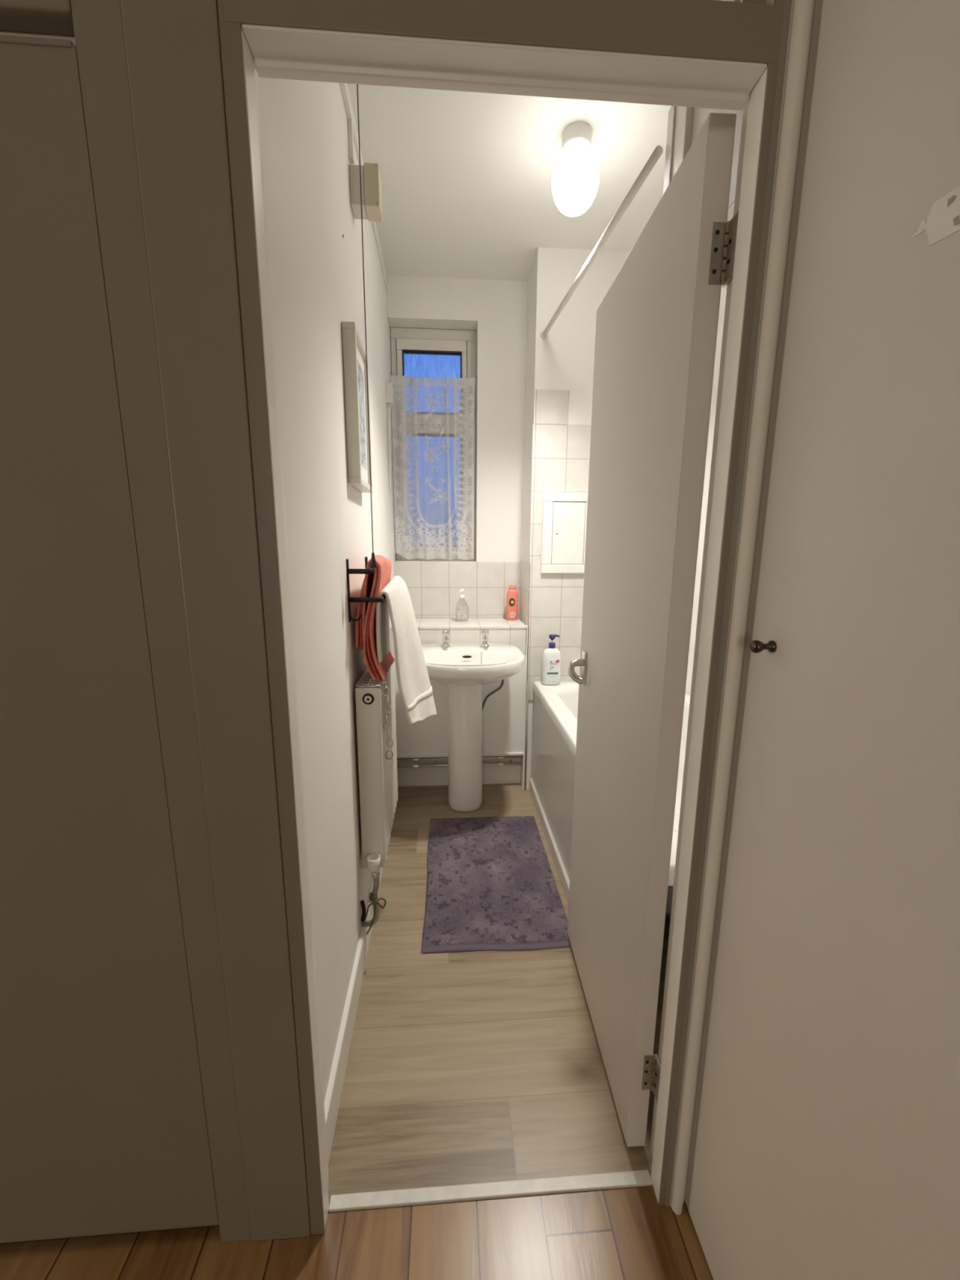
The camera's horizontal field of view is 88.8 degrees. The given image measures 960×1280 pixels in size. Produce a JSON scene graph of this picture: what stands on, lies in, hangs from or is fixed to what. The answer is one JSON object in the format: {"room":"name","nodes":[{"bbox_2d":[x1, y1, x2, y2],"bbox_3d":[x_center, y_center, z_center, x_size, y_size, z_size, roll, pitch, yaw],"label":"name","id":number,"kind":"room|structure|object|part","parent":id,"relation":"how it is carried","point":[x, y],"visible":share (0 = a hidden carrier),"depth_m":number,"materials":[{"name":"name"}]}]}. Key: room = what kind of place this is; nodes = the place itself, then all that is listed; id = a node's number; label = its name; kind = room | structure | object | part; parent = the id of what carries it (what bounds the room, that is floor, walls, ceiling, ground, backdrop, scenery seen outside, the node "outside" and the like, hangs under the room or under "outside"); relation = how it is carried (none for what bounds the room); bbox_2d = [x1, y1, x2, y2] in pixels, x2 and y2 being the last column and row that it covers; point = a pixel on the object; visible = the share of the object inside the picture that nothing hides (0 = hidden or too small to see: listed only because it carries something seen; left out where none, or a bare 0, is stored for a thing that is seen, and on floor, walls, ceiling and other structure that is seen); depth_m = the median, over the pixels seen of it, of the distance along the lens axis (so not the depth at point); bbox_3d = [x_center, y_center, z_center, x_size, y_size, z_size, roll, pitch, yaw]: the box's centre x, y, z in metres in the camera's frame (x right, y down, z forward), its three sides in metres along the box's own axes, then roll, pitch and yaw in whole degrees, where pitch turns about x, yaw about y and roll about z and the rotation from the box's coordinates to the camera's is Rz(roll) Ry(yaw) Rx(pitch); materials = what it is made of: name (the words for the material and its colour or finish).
{"room":"hallway","nodes":[
{"label":"hallway","id":0,"kind":"room"},
{"bbox_2d":[0,30,75,45],"bbox_3d":[-1.048,-0.152,0.694,4.280,2.585,0.058,0,11,-4],"label":"wall","id":1,"kind":"structure","parent":0,"point":[72,38],"depth_m":0.59,"materials":[{"name":"paint"}]},
{"bbox_2d":[0,0,74,35],"bbox_3d":[-1.074,-1.069,0.473,1.210,0.703,0.032,0,11,-4],"label":"trim","id":2,"kind":"structure","parent":1,"relation":"attached to","point":[39,16],"depth_m":0.57,"materials":[{"name":"beige paint"}]},
{"bbox_2d":[0,35,218,1243],"bbox_3d":[-0.933,0.198,0.722,0.910,1.820,0.032,0,11,-4],"label":"door","id":3,"kind":"structure","parent":1,"relation":"in","point":[104,1126],"depth_m":0.73,"materials":[{"name":"beige paint"}]},
{"bbox_2d":[0,1225,218,1244],"bbox_3d":[-1.089,1.107,0.897,1.210,0.034,0.006,0,11,-4],"label":"trim","id":4,"kind":"structure","parent":1,"relation":"attached to","point":[212,1225],"depth_m":0.92,"materials":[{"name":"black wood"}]},
{"bbox_2d":[120,0,311,1241],"bbox_3d":[-0.367,-0.079,0.719,0.108,2.440,0.053,0,11,-4],"label":"trim board","id":5,"kind":"object","parent":1,"relation":"attached to","point":[173,51],"visible":0.75,"depth_m":0.68,"materials":[{"name":"beige paint"}]},
{"bbox_2d":[217,0,324,1235],"bbox_3d":[-0.299,-0.075,0.701,0.025,2.440,0.004,0,11,-4],"label":"trim","id":6,"kind":"structure","parent":1,"relation":"attached to","point":[230,33],"depth_m":0.69,"materials":[{"name":"beige paint"}]},
{"bbox_2d":[240,26,328,1231],"bbox_3d":[-0.384,-0.083,0.739,0.190,2.440,0.085,0,11,-4],"label":"lining","id":7,"kind":"object","parent":1,"relation":"attached to","point":[250,71],"visible":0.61,"depth_m":0.72,"materials":[{"name":"white paint"}]},
{"bbox_2d":[222,0,783,65],"bbox_3d":[0.039,-0.760,0.603,0.684,0.060,0.022,0,11,-4],"label":"trim","id":8,"kind":"structure","parent":1,"relation":"attached to","point":[706,29],"depth_m":0.60,"materials":[{"name":"beige paint"}]},
{"bbox_2d":[241,24,767,110],"bbox_3d":[0.039,-0.760,0.638,0.649,0.070,0.088,0,11,-4],"label":"lintel","id":9,"kind":"object","parent":1,"relation":"attached to","point":[277,52],"visible":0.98,"depth_m":0.62,"materials":[{"name":"white paint"}]},
{"bbox_2d":[649,0,773,1203],"bbox_3d":[0.384,-0.087,0.790,0.051,2.440,0.086,0,11,-4],"label":"lining","id":10,"kind":"object","parent":1,"relation":"attached to","point":[753,112],"visible":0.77,"depth_m":0.78,"materials":[{"name":"white paint"}]},
{"bbox_2d":[567,112,738,1146],"bbox_3d":[0.314,0.114,1.152,0.100,1.883,0.644,0,11,-4],"label":"door","id":11,"kind":"structure","parent":10,"relation":"attached to","point":[657,321],"depth_m":0.99,"materials":[{"name":"paint"}]},
{"bbox_3d":[0.275,0.089,1.383,0.054,0.063,0.064,0,11,-4],"label":"lever","id":12,"kind":"part","parent":11,"relation":"part of","materials":[{"name":"silver metal"}]},
{"bbox_3d":[0.300,0.079,1.406,0.009,0.097,0.032,0,11,-4],"label":"handle plate","id":13,"kind":"part","parent":11,"relation":"part of","materials":[{"name":"silver metal"}]},
{"bbox_2d":[658,0,791,1207],"bbox_3d":[0.368,-0.079,0.745,0.012,2.440,0.003,0,11,-4],"label":"trim","id":14,"kind":"structure","parent":1,"relation":"attached to","point":[772,67],"depth_m":0.74,"materials":[{"name":"beige paint"}]},
{"bbox_2d":[669,0,814,1214],"bbox_3d":[0.397,-0.079,0.748,0.034,2.440,0.037,0,11,-4],"label":"trim","id":15,"kind":"structure","parent":1,"relation":"attached to","point":[802,11],"depth_m":0.72,"materials":[{"name":"paint"}]},
{"bbox_2d":[719,0,765,4],"bbox_3d":[0.041,-1.039,0.582,0.661,0.497,0.040,0,11,-4],"label":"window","id":16,"kind":"structure","parent":1,"relation":"in","point":[759,2],"depth_m":0.62,"materials":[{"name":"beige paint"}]},
{"bbox_3d":[0.044,-1.019,0.582,0.595,0.457,0.004,0,11,-4],"label":"pane","id":17,"kind":"part","parent":16,"relation":"part of","materials":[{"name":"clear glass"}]},
{"bbox_3d":[0.041,-1.039,0.582,0.661,0.497,0.040,0,11,-4],"label":"frame","id":18,"kind":"part","parent":16,"relation":"part of","materials":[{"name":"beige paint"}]},
{"bbox_2d":[70,0,251,1242],"bbox_3d":[-0.451,-0.082,0.733,0.056,2.440,0.088,0,11,-4],"label":"trim","id":19,"kind":"structure","parent":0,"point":[98,25],"depth_m":0.68,"materials":[{"name":"beige paint"}]},
{"bbox_2d":[257,73,396,1099],"bbox_3d":[-0.461,-0.358,1.802,0.120,2.585,2.113,0,11,-4],"label":"wall","id":20,"kind":"structure","parent":0,"point":[317,273],"depth_m":1.10,"materials":[{"name":"white paint"}]},
{"bbox_2d":[341,321,373,493],"bbox_3d":[-0.358,-0.661,1.448,0.037,0.410,0.243,0,11,-4],"label":"picture frame","id":21,"kind":"object","parent":20,"relation":"attached to","point":[353,348],"visible":1,"depth_m":1.35,"materials":[{"name":"beige wood"}]},
{"bbox_2d":[357,360,366,469],"bbox_3d":[-0.352,-0.664,1.451,0.001,0.285,0.148,0,11,-4],"label":"print","id":22,"kind":"object","parent":21,"relation":"attached to","point":[360,368],"depth_m":1.47},
{"bbox_2d":[324,775,398,1164],"bbox_3d":[-0.386,0.896,1.827,0.013,0.114,1.678,0,11,-4],"label":"baseboard","id":23,"kind":"structure","parent":20,"relation":"attached to","point":[335,1082],"depth_m":1.23,"materials":[{"name":"white paint"}]},
{"bbox_2d":[339,83,389,293],"bbox_3d":[-0.379,-1.478,1.492,0.014,0.137,1.885,0,11,-4],"label":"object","id":24,"kind":"object","parent":20,"relation":"attached to","point":[352,134],"visible":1,"depth_m":1.42,"materials":[{"name":"white paint"}]},
{"bbox_2d":[349,162,382,222],"bbox_3d":[-0.340,-1.335,1.462,0.085,0.110,0.073,0,11,-4],"label":"junction box","id":25,"kind":"object","parent":20,"relation":"attached to","point":[371,179],"visible":1,"depth_m":1.43,"materials":[{"name":"beige plastic"}]},
{"bbox_2d":[346,556,386,622],"bbox_3d":[-0.329,-0.167,1.518,0.098,0.173,0.346,0,11,-4],"label":"towel rack","id":26,"kind":"object","parent":20,"relation":"attached to","point":[350,599],"visible":0.57,"depth_m":1.35,"materials":[{"name":"black metal"}]},
{"bbox_3d":[-0.329,-0.189,1.345,0.072,0.014,0.014,0,11,-4],"label":"arm","id":27,"kind":"part","parent":26,"relation":"part of","materials":[{"name":"black metal"}]},
{"bbox_3d":[-0.317,-0.112,1.360,0.097,0.014,0.014,0,11,-4],"label":"arm","id":28,"kind":"part","parent":26,"relation":"part of","materials":[{"name":"black metal"}]},
{"bbox_2d":[355,555,395,681],"bbox_3d":[-0.326,-0.081,1.524,0.085,0.362,0.279,0,11,-4],"label":"towel","id":29,"kind":"object","parent":26,"relation":"hanging from","point":[373,584],"visible":0.73,"depth_m":1.41,"materials":[{"name":"fabric"}]},
{"bbox_2d":[376,575,436,724],"bbox_3d":[-0.226,0.050,1.562,0.169,0.492,0.265,0,11,-4],"label":"towel","id":30,"kind":"object","parent":26,"relation":"hanging from","point":[415,690],"visible":0.97,"depth_m":1.54,"materials":[{"name":"beige fabric"}]},
{"bbox_2d":[355,655,398,934],"bbox_3d":[-0.343,0.490,1.657,0.085,0.797,0.446,0,11,-4],"label":"radiator","id":31,"kind":"object","parent":20,"relation":"attached to","point":[378,779],"visible":0.88,"depth_m":1.48,"materials":[{"name":"white metal"}]},
{"bbox_2d":[355,655,394,688],"bbox_3d":[-0.337,0.097,1.603,0.070,0.005,0.407,0,11,-4],"label":"grille","id":32,"kind":"object","parent":31,"relation":"attached to","point":[366,681],"depth_m":1.46,"materials":[{"name":"white metal"}]},
{"bbox_2d":[382,680,393,762],"bbox_3d":[-0.277,0.247,1.463,0.028,0.265,0.037,0,11,-4],"label":"hanging chain","id":33,"kind":"object","parent":31,"relation":"hanging from","point":[387,760],"visible":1,"depth_m":1.47,"materials":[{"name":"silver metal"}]},
{"bbox_3d":[-0.310,0.380,1.659,0.012,0.556,0.399,0,11,-4],"label":"panel","id":34,"kind":"part","parent":31,"relation":"part of","materials":[{"name":"white metal"}]},
{"bbox_2d":[385,382,394,491],"bbox_3d":[-0.436,-0.981,2.399,0.031,0.490,0.085,0,11,-4],"label":"box","id":35,"kind":"object","parent":20,"relation":"attached to","point":[388,386],"visible":1,"depth_m":2.36,"materials":[{"name":"beige plastic"}]},
{"bbox_2d":[0,783,713,1279],"bbox_3d":[-0.889,1.468,-0.783,4.380,0.050,7.800,0,11,-4],"label":"floor","id":36,"kind":"structure","parent":0,"point":[474,1067],"depth_m":1.08,"materials":[{"name":"grey wood"}]},
{"bbox_2d":[421,629,524,811],"bbox_3d":[-0.064,0.415,2.291,0.526,0.891,0.496,0,11,-4],"label":"basin","id":37,"kind":"object","parent":36,"relation":"on","point":[464,667],"visible":0.88,"depth_m":2.33,"materials":[{"name":"white ceramic"}]},
{"bbox_2d":[440,629,450,649],"bbox_3d":[-0.163,-0.003,2.330,0.045,0.085,0.103,0,11,-4],"label":"tap","id":38,"kind":"object","parent":37,"relation":"on","point":[445,633],"depth_m":2.34,"materials":[{"name":"silver metal"}]},
{"bbox_3d":[-0.062,0.136,2.238,0.526,0.158,0.496,0,11,-4],"label":"bowl","id":39,"kind":"part","parent":37,"relation":"part of","materials":[{"name":"white ceramic"}]},
{"bbox_2d":[480,629,489,648],"bbox_3d":[0.026,-0.004,2.343,0.045,0.085,0.103,0,11,-4],"label":"tap","id":40,"kind":"object","parent":37,"relation":"on","point":[485,633],"depth_m":2.35,"materials":[{"name":"silver metal"}]},
{"bbox_2d":[328,1169,652,1212],"bbox_3d":[0.028,1.112,0.990,0.650,0.008,0.023,0,11,-4],"label":"trim","id":41,"kind":"structure","parent":36,"relation":"on","point":[399,1197],"depth_m":0.99,"materials":[{"name":"white wood"}]},
{"bbox_2d":[421,815,571,953],"bbox_3d":[0.036,0.922,1.963,0.504,0.016,0.792,0,11,-4],"label":"bath mat","id":42,"kind":"object","parent":36,"relation":"on","point":[491,886],"visible":1,"depth_m":1.84,"materials":[{"name":"purple fabric"}]},
{"bbox_2d":[531,680,690,918],"bbox_3d":[0.671,0.645,1.871,0.697,0.604,1.501,0,11,-4],"label":"bath","id":43,"kind":"object","parent":36,"relation":"on","point":[555,706],"visible":0.23,"depth_m":2.09,"materials":[{"name":"white plastic"}]},
{"bbox_2d":[529,777,569,904],"bbox_3d":[0.323,0.914,1.875,0.012,0.068,1.535,0,11,-4],"label":"baseboard","id":44,"kind":"structure","parent":43,"relation":"attached to","point":[560,867],"depth_m":2.09,"materials":[{"name":"white paint"}]},
{"bbox_2d":[541,634,560,684],"bbox_3d":[0.358,0.096,2.449,0.095,0.252,0.061,0,11,-4],"label":"shampoo bottle","id":45,"kind":"object","parent":43,"relation":"on","point":[551,660],"visible":1,"depth_m":2.43,"materials":[{"name":"white plastic"}]},
{"bbox_3d":[0.333,0.670,1.853,0.008,0.556,1.501,0,11,-4],"label":"panel","id":46,"kind":"part","parent":43,"relation":"part of","materials":[{"name":"white plastic"}]},
{"bbox_2d":[386,275,527,561],"bbox_3d":[0.240,-0.539,2.787,1.425,2.585,0.207,0,11,-4],"label":"wall","id":47,"kind":"structure","parent":0,"point":[496,309],"depth_m":2.52,"materials":[{"name":"white paint"}]},
{"bbox_2d":[390,327,475,560],"bbox_3d":[-0.246,-1.036,2.674,0.446,1.197,0.100,0,11,-4],"label":"window","id":48,"kind":"structure","parent":47,"relation":"in","point":[415,352],"depth_m":2.61,"materials":[{"name":"beige plastic"}]},
{"bbox_3d":[-0.255,-1.367,2.620,0.366,0.418,0.062,0,11,-4],"label":"sash","id":49,"kind":"part","parent":48,"relation":"part of","materials":[{"name":"beige plastic"}]},
{"bbox_3d":[-0.253,-1.366,2.616,0.310,0.308,0.006,0,11,-4],"label":"pane","id":50,"kind":"part","parent":48,"relation":"part of","materials":[{"name":"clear glass"}]},
{"bbox_3d":[-0.259,-0.823,2.723,0.366,0.686,0.062,0,11,-4],"label":"sash","id":51,"kind":"part","parent":48,"relation":"part of","materials":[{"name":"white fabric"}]},
{"bbox_3d":[-0.257,-0.822,2.719,0.310,0.596,0.006,0,11,-4],"label":"pane","id":52,"kind":"part","parent":48,"relation":"part of","materials":[{"name":"clear glass"}]},
{"bbox_2d":[390,373,476,559],"bbox_3d":[-0.240,-0.907,2.619,0.447,0.945,0.070,0,11,-4],"label":"lace curtain","id":53,"kind":"object","parent":47,"relation":"hanging from","point":[411,536],"visible":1,"depth_m":2.62,"materials":[{"name":"white fabric"}]},
{"bbox_2d":[394,560,475,561],"bbox_3d":[-0.245,-0.435,2.721,0.447,0.008,0.111,0,11,-4],"label":"window sill","id":54,"kind":"structure","parent":47,"relation":"attached to","point":[394,561],"depth_m":2.67,"materials":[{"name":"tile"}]},
{"bbox_2d":[394,561,520,617],"bbox_3d":[-0.122,-0.276,2.704,0.691,0.309,0.006,0,11,-4],"label":"tiles","id":55,"kind":"structure","parent":47,"relation":"attached to","point":[433,588],"depth_m":2.70,"materials":[{"name":"white tile"}]},
{"bbox_2d":[347,83,671,281],"bbox_3d":[0.285,-1.671,1.605,1.680,0.080,2.112,0,11,-4],"label":"ceiling","id":56,"kind":"structure","parent":0,"point":[466,176],"depth_m":1.74,"materials":[{"name":"white paint"}]},
{"bbox_2d":[356,84,377,567],"bbox_3d":[-0.283,-0.865,1.196,0.064,1.362,0.064,0,11,-4],"label":"pull cord","id":57,"kind":"object","parent":56,"relation":"hanging from","point":[373,562],"visible":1,"depth_m":1.22,"materials":[{"name":"white fabric"}]},
{"bbox_3d":[-0.287,-0.215,1.319,0.022,0.040,0.022,0,11,-4],"label":"cord pull","id":58,"kind":"part","parent":57,"relation":"part of","materials":[{"name":"black plastic"}]},
{"bbox_2d":[551,120,599,216],"bbox_3d":[0.311,-1.515,1.591,0.152,0.222,0.152,0,11,-4],"label":"ceiling lamp","id":59,"kind":"object","parent":56,"relation":"attached to","point":[575,174],"visible":1,"depth_m":1.54,"materials":[{"name":"white glass"}]},
{"bbox_2d":[394,247,630,788],"bbox_3d":[0.257,-0.493,2.544,1.425,2.585,0.289,0,11,-4],"label":"wall","id":60,"kind":"structure","parent":0,"point":[564,360],"depth_m":2.29,"materials":[{"name":"white paint"}]},
{"bbox_2d":[390,628,526,655],"bbox_3d":[-0.106,0.008,2.475,0.685,0.132,0.020,0,11,-4],"label":"trim","id":61,"kind":"structure","parent":60,"relation":"attached to","point":[514,637],"depth_m":2.46,"materials":[{"name":"tile"}]},
{"bbox_2d":[396,758,520,786],"bbox_3d":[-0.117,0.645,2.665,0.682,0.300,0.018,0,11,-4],"label":"baseboard","id":62,"kind":"structure","parent":60,"relation":"attached to","point":[411,776],"depth_m":2.67,"materials":[{"name":"white paint"}]},
{"bbox_2d":[390,617,527,629],"bbox_3d":[-0.113,-0.089,2.589,0.688,0.016,0.289,0,11,-4],"label":"trim","id":63,"kind":"structure","parent":60,"relation":"attached to","point":[422,623],"depth_m":2.51,"materials":[{"name":"tile"}]},
{"bbox_2d":[454,589,469,621],"bbox_3d":[-0.095,-0.184,2.591,0.074,0.168,0.056,0,11,-4],"label":"soap bottle","id":64,"kind":"object","parent":63,"relation":"on","point":[461,613],"visible":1,"depth_m":2.58,"materials":[{"name":"clear plastic"}]},
{"bbox_2d":[506,584,518,620],"bbox_3d":[0.174,-0.203,2.645,0.064,0.189,0.043,0,11,-4],"label":"bottle","id":65,"kind":"object","parent":63,"relation":"on","point":[512,597],"visible":1,"depth_m":2.63,"materials":[{"name":"orange plastic"}]},
{"bbox_2d":[396,755,521,761],"bbox_3d":[-0.113,0.629,2.628,0.674,0.023,0.048,0,11,-4],"label":"pipe","id":66,"kind":"object","parent":60,"relation":"attached to","point":[415,759],"visible":0.59,"depth_m":2.60,"materials":[{"name":"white metal"}]},
{"bbox_2d":[397,759,521,768],"bbox_3d":[-0.113,0.665,2.632,0.674,0.023,0.054,0,11,-4],"label":"pipe","id":67,"kind":"object","parent":60,"relation":"attached to","point":[499,763],"visible":0.85,"depth_m":2.61,"materials":[{"name":"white metal"}]},
{"bbox_2d":[396,751,524,758],"bbox_3d":[-0.110,0.605,2.584,0.685,0.016,0.026,0,11,-4],"label":"pipe","id":68,"kind":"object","parent":60,"relation":"attached to","point":[409,756],"depth_m":2.57,"materials":[{"name":"white metal"}]},
{"bbox_2d":[519,617,528,789],"bbox_3d":[0.227,0.339,2.698,0.013,0.893,0.291,0,11,-4],"label":"trim","id":69,"kind":"structure","parent":60,"relation":"attached to","point":[522,759],"depth_m":2.57,"materials":[{"name":"white paint"}]},
{"bbox_2d":[519,560,529,625],"bbox_3d":[0.235,-0.255,2.583,0.006,0.317,0.285,0,11,-4],"label":"tiles","id":70,"kind":"structure","parent":60,"relation":"attached to","point":[525,566],"depth_m":2.56,"materials":[{"name":"white tile"}]},
{"bbox_2d":[524,681,528,790],"bbox_3d":[0.244,0.510,2.571,0.009,0.597,0.009,4,11,18],"label":"trim","id":71,"kind":"structure","parent":60,"relation":"attached to","point":[527,685],"depth_m":2.56,"materials":[{"name":"beige plastic"}]},
{"bbox_2d":[526,389,591,700],"bbox_3d":[0.610,-0.426,2.435,0.735,1.499,0.007,0,11,-4],"label":"tiles","id":72,"kind":"structure","parent":60,"relation":"attached to","point":[561,451],"depth_m":2.39,"materials":[{"name":"white tile"}]},
{"bbox_2d":[541,492,587,573],"bbox_3d":[0.431,-0.520,2.393,0.257,0.385,0.016,0,11,-4],"label":"wall cabinet","id":73,"kind":"object","parent":72,"relation":"attached to","point":[564,522],"visible":0.77,"depth_m":2.39,"materials":[{"name":"white paint"}]},
{"bbox_3d":[0.431,-0.522,2.395,0.157,0.295,0.012,0,11,-4],"label":"door","id":74,"kind":"part","parent":73,"relation":"part of","materials":[{"name":"white paint"}]},
{"bbox_2d":[540,145,662,338],"bbox_3d":[0.361,-1.294,1.715,0.034,0.034,1.067,-1,11,-7],"label":"shower rail","id":75,"kind":"object","parent":60,"relation":"attached to","point":[658,151],"visible":1,"depth_m":1.48,"materials":[{"name":"beige plastic"}]},
{"bbox_2d":[662,106,742,288],"bbox_3d":[0.629,-1.135,0.927,0.330,0.590,0.535,0,11,-4],"label":"wall","id":76,"kind":"structure","parent":0,"point":[684,123],"depth_m":1.09,"materials":[{"name":"white paint"}]},
{"bbox_3d":[0.617,-1.086,1.142,0.326,0.415,0.060,0,11,-4],"label":"frame","id":77,"kind":"part","parent":76,"relation":"part of","materials":[{"name":"white wood"}]},
{"bbox_2d":[685,287,726,695],"bbox_3d":[1.067,-0.359,1.861,0.100,2.585,2.200,0,11,-4],"label":"wall","id":78,"kind":"structure","parent":0,"point":[723,291],"depth_m":2.15,"materials":[{"name":"white paint"}]},
{"bbox_3d":[0.701,0.365,-1.990,0.194,2.585,5.630,0,11,-4],"label":"wall","id":79,"kind":"structure","parent":0,"visible":0},
{"bbox_2d":[684,0,959,1279],"bbox_3d":[0.447,0.127,0.319,0.068,2.186,0.958,0,11,-4],"label":"door","id":80,"kind":"structure","parent":79,"relation":"in","point":[825,1138],"depth_m":0.56,"materials":[{"name":"paint"}]},
{"bbox_3d":[0.402,0.009,0.698,0.031,0.019,0.019,0,11,-4],"label":"knob","id":81,"kind":"part","parent":80,"relation":"part of","materials":[{"name":"grey metal"}]},
{"bbox_2d":[911,186,959,245],"bbox_3d":[0.431,-0.392,0.454,0.001,0.040,0.068,0,11,-4],"label":"sticker","id":82,"kind":"object","parent":80,"relation":"attached to","point":[943,220],"visible":1,"depth_m":0.46,"materials":[{"name":"white paper"}]}
]}

